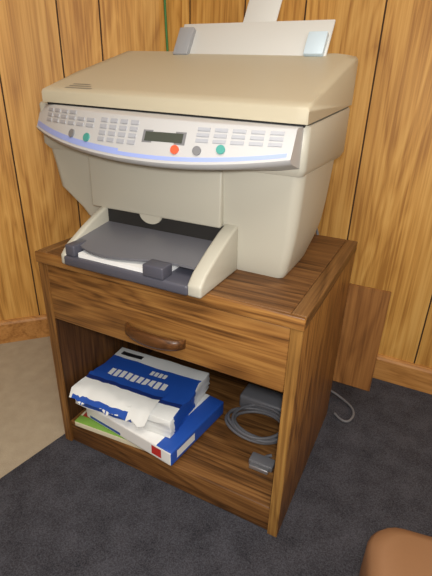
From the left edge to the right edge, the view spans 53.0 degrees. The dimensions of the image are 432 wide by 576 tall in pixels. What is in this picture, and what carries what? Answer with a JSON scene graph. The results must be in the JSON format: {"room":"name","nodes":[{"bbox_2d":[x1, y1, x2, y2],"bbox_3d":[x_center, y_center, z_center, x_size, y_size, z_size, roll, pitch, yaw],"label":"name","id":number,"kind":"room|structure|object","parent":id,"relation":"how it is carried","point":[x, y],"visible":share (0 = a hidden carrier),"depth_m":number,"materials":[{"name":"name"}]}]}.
{"room":"home office","nodes":[
{"label":"home office","id":0,"kind":"room"},
{"bbox_2d":[0,336,64,477],"bbox_3d":[-0.740,0.885,0.263,5.021,0.050,3.834,14,28,24],"label":"floor","id":1,"kind":"structure","parent":0,"point":[31,418],"depth_m":1.34,"materials":[{"name":"beige carpet"}]},
{"bbox_2d":[0,378,431,575],"bbox_3d":[0.066,0.989,0.033,2.856,0.004,3.314,14,28,24],"label":"carpet","id":2,"kind":"object","parent":1,"relation":"on","point":[72,508],"visible":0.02,"depth_m":1.01,"materials":[{"name":"grey carpet"}]},
{"bbox_2d":[35,234,390,536],"bbox_3d":[0.009,0.166,1.117,0.724,0.556,0.499,14,28,24],"label":"stand","id":3,"kind":"object","parent":2,"relation":"on","point":[307,329],"visible":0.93,"depth_m":0.97,"materials":[{"name":"brown wood"}]},
{"bbox_2d":[75,410,144,450],"bbox_3d":[-0.244,0.348,1.178,0.215,0.017,0.160,12,27,20],"label":"brochure","id":4,"kind":"object","parent":3,"relation":"on","point":[83,421],"visible":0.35,"depth_m":1.13,"materials":[{"name":"green paper"}]},
{"bbox_2d":[86,393,223,465],"bbox_3d":[-0.162,0.324,1.162,0.290,0.042,0.225,17,29,30],"label":"box","id":5,"kind":"object","parent":4,"relation":"on","point":[209,409],"visible":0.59,"depth_m":1.07,"materials":[{"name":"cardboard"}]},
{"bbox_2d":[69,347,209,437],"bbox_3d":[-0.198,0.268,1.154,0.292,0.062,0.244,12,27,21],"label":"paper","id":6,"kind":"object","parent":5,"relation":"on","point":[147,392],"visible":1,"depth_m":1.11,"materials":[{"name":"white paper"}]},
{"bbox_2d":[36,0,357,297],"bbox_3d":[-0.055,-0.387,0.933,0.608,0.599,0.552,14,28,24],"label":"printer","id":7,"kind":"object","parent":3,"relation":"on","point":[208,158],"visible":1,"depth_m":0.84,"materials":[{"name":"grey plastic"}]},
{"bbox_2d":[225,383,282,444],"bbox_3d":[0.118,0.345,1.173,0.173,0.044,0.192,14,28,24],"label":"power adapter","id":8,"kind":"object","parent":3,"relation":"on","point":[254,398],"visible":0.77,"depth_m":1.19,"materials":[{"name":"grey plastic"}]},
{"bbox_2d":[249,452,274,474],"bbox_3d":[0.113,0.419,1.050,0.060,0.016,0.062,14,28,24],"label":"connector","id":9,"kind":"object","parent":3,"relation":"on","point":[263,464],"visible":0.98,"depth_m":1.03,"materials":[{"name":"grey plastic"}]},
{"bbox_2d":[316,228,354,422],"bbox_3d":[0.342,0.093,1.230,0.199,0.606,0.121,14,28,24],"label":"power cord","id":10,"kind":"object","parent":2,"relation":"on","point":[317,232],"visible":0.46,"depth_m":1.32,"materials":[{"name":"grey plastic"}]},
{"bbox_2d":[359,528,431,575],"bbox_3d":[0.393,0.620,0.478,0.480,0.291,0.480,9,26,16],"label":"footstool","id":11,"kind":"object","parent":2,"relation":"on","point":[389,551],"visible":1,"depth_m":0.63,"materials":[{"name":"brown leather"}]},
{"bbox_2d":[0,0,159,320],"bbox_3d":[-1.221,-0.839,1.017,2.200,2.400,0.080,-8,27,-19],"label":"wall","id":12,"kind":"structure","parent":0,"point":[43,43],"depth_m":1.38,"materials":[{"name":"brown wood"}]},
{"bbox_2d":[0,314,49,343],"bbox_3d":[-1.246,0.226,1.465,2.180,0.090,0.016,-8,27,-19],"label":"baseboard","id":13,"kind":"structure","parent":12,"relation":"attached to","point":[32,327],"depth_m":1.64,"materials":[{"name":"brown wood"}]},
{"bbox_2d":[159,0,431,367],"bbox_3d":[1.097,-0.674,0.818,2.824,2.400,0.080,14,28,24],"label":"wall","id":14,"kind":"structure","parent":0,"point":[379,197],"depth_m":1.26,"materials":[{"name":"brown wood"}]},
{"bbox_2d":[163,0,168,50],"bbox_3d":[-0.163,-0.630,1.482,0.018,1.515,0.036,-15,30,-31],"label":"cable","id":15,"kind":"object","parent":14,"relation":"attached to","point":[165,12],"visible":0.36,"depth_m":1.39,"materials":[{"name":"green plastic"}]},
{"bbox_2d":[372,354,431,394],"bbox_3d":[1.016,0.382,1.283,2.724,0.090,0.016,14,28,24],"label":"baseboard","id":16,"kind":"structure","parent":14,"relation":"attached to","point":[388,369],"depth_m":1.45,"materials":[{"name":"brown wood"}]}
]}

